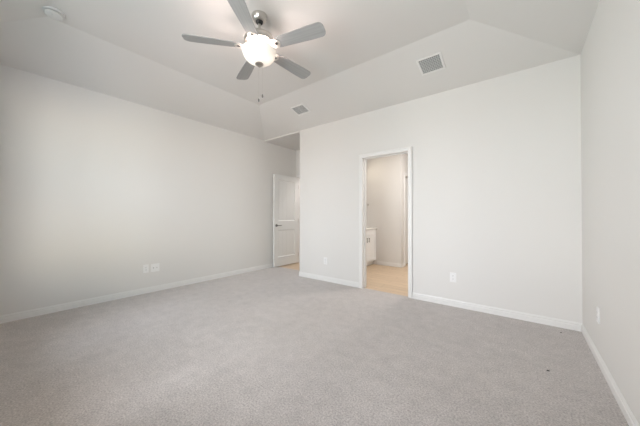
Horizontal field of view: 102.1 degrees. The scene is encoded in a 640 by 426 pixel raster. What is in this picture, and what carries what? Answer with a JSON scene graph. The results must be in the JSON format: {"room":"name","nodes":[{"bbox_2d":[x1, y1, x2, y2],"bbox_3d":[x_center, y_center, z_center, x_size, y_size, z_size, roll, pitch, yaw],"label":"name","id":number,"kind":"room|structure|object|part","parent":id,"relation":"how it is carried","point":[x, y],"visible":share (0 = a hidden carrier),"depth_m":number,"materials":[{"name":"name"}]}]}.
{"room":"empty bedroom","nodes":[
{"label":"empty bedroom","id":0,"kind":"room"},
{"bbox_2d":[0,64,295,314],"bbox_3d":[-1.775,-0.187,4.866,0.118,2.740,6.728,0,-1,38],"label":"wall","id":1,"kind":"structure","parent":0,"point":[96,188],"depth_m":3.48,"materials":[{"name":"white paint"}]},
{"bbox_2d":[0,263,272,323],"bbox_3d":[-2.155,1.136,4.267,0.010,0.084,5.100,0,-1,38],"label":"baseboard","id":2,"kind":"structure","parent":1,"relation":"attached to","point":[5,318],"depth_m":3.47,"materials":[{"name":"white wood"}]},
{"bbox_2d":[143,264,148,272],"bbox_3d":[-2.541,0.813,3.776,0.009,0.118,0.072,0,-1,38],"label":"wall outlet","id":3,"kind":"object","parent":1,"relation":"attached to","point":[145,267],"visible":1,"depth_m":3.78,"materials":[{"name":"white plastic"}]},
{"bbox_2d":[151,263,158,271],"bbox_3d":[-2.464,0.817,3.869,0.016,0.118,0.118,0,-1,38],"label":"jack plate","id":4,"kind":"object","parent":1,"relation":"attached to","point":[154,267],"visible":1,"depth_m":3.87,"materials":[{"name":"white plastic"}]},
{"bbox_2d":[296,150,299,175],"bbox_3d":[-0.148,-0.175,6.022,1.019,2.740,0.118,0,-1,38],"label":"wall","id":5,"kind":"structure","parent":0,"point":[297,151],"depth_m":6.26,"materials":[{"name":"white paint"}]},
{"bbox_2d":[273,174,298,266],"bbox_3d":[-0.751,0.164,5.913,0.086,2.030,0.767,0,-1,38],"label":"door","id":6,"kind":"structure","parent":5,"relation":"in","point":[285,188],"depth_m":5.89,"materials":[{"name":"white paint"}]},
{"bbox_2d":[296,175,299,262],"bbox_3d":[-0.192,0.145,6.041,0.872,2.100,0.137,0,-1,38],"label":"trim","id":7,"kind":"structure","parent":5,"relation":"attached to","point":[298,176],"depth_m":6.26,"materials":[{"name":"white wood"}]},
{"bbox_2d":[0,0,599,150],"bbox_3d":[0.195,-1.708,3.407,4.814,0.330,6.619,0,-1,38],"label":"ceiling","id":8,"kind":"structure","parent":0,"point":[136,51],"depth_m":2.78,"materials":[{"name":"white paint"}]},
{"bbox_2d":[42,6,64,20],"bbox_3d":[-2.412,-1.800,2.343,0.146,0.051,0.146,0,-1,38],"label":"smoke detector","id":9,"kind":"object","parent":8,"relation":"attached to","point":[53,13],"visible":1,"depth_m":2.32,"materials":[{"name":"white plastic"}]},
{"bbox_2d":[182,0,325,101],"bbox_3d":[-0.527,-1.423,2.420,1.251,0.799,1.213,0,-1,38],"label":"ceiling fan","id":10,"kind":"object","parent":8,"relation":"hanging from","point":[258,49],"visible":1,"depth_m":2.29,"materials":[{"name":"silver metal"}]},
{"bbox_3d":[-0.957,-1.527,2.301,0.484,0.006,0.136,0,12,-13],"label":"blade","id":11,"kind":"part","parent":10,"relation":"part of","materials":[{"name":"grey wood"}]},
{"bbox_3d":[-0.596,-1.529,1.987,0.136,0.006,0.484,12,1,5],"label":"blade","id":12,"kind":"part","parent":10,"relation":"part of","materials":[{"name":"grey wood"}]},
{"bbox_3d":[-0.770,-1.523,2.741,0.136,0.006,0.484,-14,7,-30],"label":"blade","id":13,"kind":"part","parent":10,"relation":"part of","materials":[{"name":"grey wood"}]},
{"bbox_3d":[-0.561,-1.437,2.392,0.310,0.120,0.310,0,-1,38],"label":"lamp shade","id":14,"kind":"part","parent":10,"relation":"part of","materials":[{"name":"white glass"}]},
{"bbox_3d":[-0.294,-1.523,2.700,0.136,0.006,0.484,-16,-11,40],"label":"blade","id":15,"kind":"part","parent":10,"relation":"part of","materials":[{"name":"grey wood"}]},
{"bbox_3d":[-0.186,-1.527,2.233,0.484,0.006,0.136,0,-13,23],"label":"blade","id":16,"kind":"part","parent":10,"relation":"part of","materials":[{"name":"grey wood"}]},
{"bbox_2d":[290,103,310,115],"bbox_3d":[-0.319,-1.694,4.249,0.275,0.070,0.216,0,-1,38],"label":"ceiling vent","id":17,"kind":"object","parent":8,"relation":"in","point":[300,109],"visible":1,"depth_m":4.24,"materials":[{"name":"white metal"}]},
{"bbox_2d":[292,105,307,113],"bbox_3d":[-0.319,-1.693,4.248,0.227,0.008,0.177,0,-17,38],"label":"grille","id":18,"kind":"object","parent":17,"relation":"attached to","point":[298,109],"depth_m":4.24,"materials":[{"name":"grey metal"}]},
{"bbox_2d":[416,52,445,75],"bbox_3d":[1.276,-1.709,2.976,0.268,0.078,0.240,0,-1,38],"label":"ceiling vent","id":19,"kind":"object","parent":8,"relation":"in","point":[432,63],"visible":1,"depth_m":2.97,"materials":[{"name":"white metal"}]},
{"bbox_2d":[419,55,441,72],"bbox_3d":[1.275,-1.709,2.975,0.220,0.006,0.202,0,-17,38],"label":"grille","id":20,"kind":"object","parent":19,"relation":"attached to","point":[432,63],"depth_m":2.97,"materials":[{"name":"grey metal"}]},
{"bbox_2d":[0,262,628,425],"bbox_3d":[0.442,1.205,3.700,5.033,0.060,7.646,0,-1,38],"label":"floor","id":21,"kind":"structure","parent":0,"point":[273,346],"depth_m":2.01,"materials":[{"name":"carpet"}]},
{"bbox_2d":[367,229,375,265],"bbox_3d":[0.777,0.780,5.676,0.487,0.825,1.209,0,-1,38],"label":"vanity cabinet","id":22,"kind":"object","parent":21,"relation":"on","point":[371,234],"visible":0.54,"depth_m":5.84,"materials":[{"name":"white paint"}]},
{"bbox_3d":[1.038,0.443,5.679,0.018,0.120,0.800,0,-1,38],"label":"drawer","id":23,"kind":"part","parent":22,"relation":"part of","materials":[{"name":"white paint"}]},
{"bbox_3d":[1.162,0.794,5.835,0.018,0.550,0.398,0,-1,38],"label":"cabinet door","id":24,"kind":"part","parent":22,"relation":"part of","materials":[{"name":"white paint"}]},
{"bbox_2d":[366,154,407,263],"bbox_3d":[1.783,-0.169,6.518,1.045,2.740,1.340,0,-1,38],"label":"wall","id":25,"kind":"structure","parent":0,"point":[384,175],"depth_m":5.87,"materials":[{"name":"white paint"}]},
{"bbox_2d":[377,261,404,267],"bbox_3d":[1.605,1.153,5.886,0.580,0.084,0.175,0,-1,38],"label":"baseboard","id":26,"kind":"structure","parent":25,"relation":"attached to","point":[378,262],"depth_m":5.80,"materials":[{"name":"white wood"}]},
{"bbox_2d":[404,173,407,265],"bbox_3d":[2.114,0.148,6.145,0.102,2.100,0.845,0,-1,38],"label":"door","id":27,"kind":"structure","parent":25,"relation":"in","point":[405,174],"depth_m":5.83,"materials":[{"name":"white wood"}]},
{"bbox_2d":[300,55,582,322],"bbox_3d":[1.132,-0.194,3.765,3.778,2.740,0.118,0,-1,38],"label":"wall","id":28,"kind":"structure","parent":0,"point":[497,187],"depth_m":3.09,"materials":[{"name":"white paint"}]},
{"bbox_2d":[359,146,411,297],"bbox_3d":[0.985,0.128,3.877,0.831,2.098,0.156,0,-1,38],"label":"trim","id":29,"kind":"structure","parent":28,"relation":"attached to","point":[405,150],"depth_m":4.04,"materials":[{"name":"white wood"}]},
{"bbox_3d":[1.028,0.129,3.931,0.831,2.098,0.019,0,-1,38],"label":"casing","id":30,"kind":"part","parent":29,"relation":"part of","materials":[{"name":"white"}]},
{"bbox_2d":[299,272,582,331],"bbox_3d":[1.093,1.134,3.702,3.774,0.084,0.010,0,-1,38],"label":"baseboard","id":31,"kind":"structure","parent":28,"relation":"attached to","point":[555,322],"depth_m":3.04,"materials":[{"name":"white wood"}]},
{"bbox_2d":[450,272,455,282],"bbox_3d":[1.672,0.811,3.252,0.072,0.118,0.009,0,-1,38],"label":"wall outlet","id":32,"kind":"object","parent":28,"relation":"attached to","point":[452,275],"visible":1,"depth_m":3.25,"materials":[{"name":"white plastic"}]},
{"bbox_2d":[580,0,639,424],"bbox_3d":[1.362,-0.218,0.899,0.118,2.740,4.348,0,-1,38],"label":"wall","id":33,"kind":"structure","parent":0,"point":[610,54],"depth_m":1.66,"materials":[{"name":"white paint"}]},
{"bbox_2d":[596,306,599,323],"bbox_3d":[2.151,0.790,2.002,0.009,0.118,0.072,0,-1,38],"label":"wall outlet","id":34,"kind":"object","parent":33,"relation":"attached to","point":[597,308],"visible":1,"depth_m":1.98,"materials":[{"name":"white plastic"}]},
{"bbox_2d":[581,324,639,425],"bbox_3d":[1.306,1.110,0.921,0.010,0.084,4.097,0,-1,38],"label":"baseboard","id":35,"kind":"structure","parent":33,"relation":"attached to","point":[630,418],"depth_m":1.68,"materials":[{"name":"white wood"}]}
]}

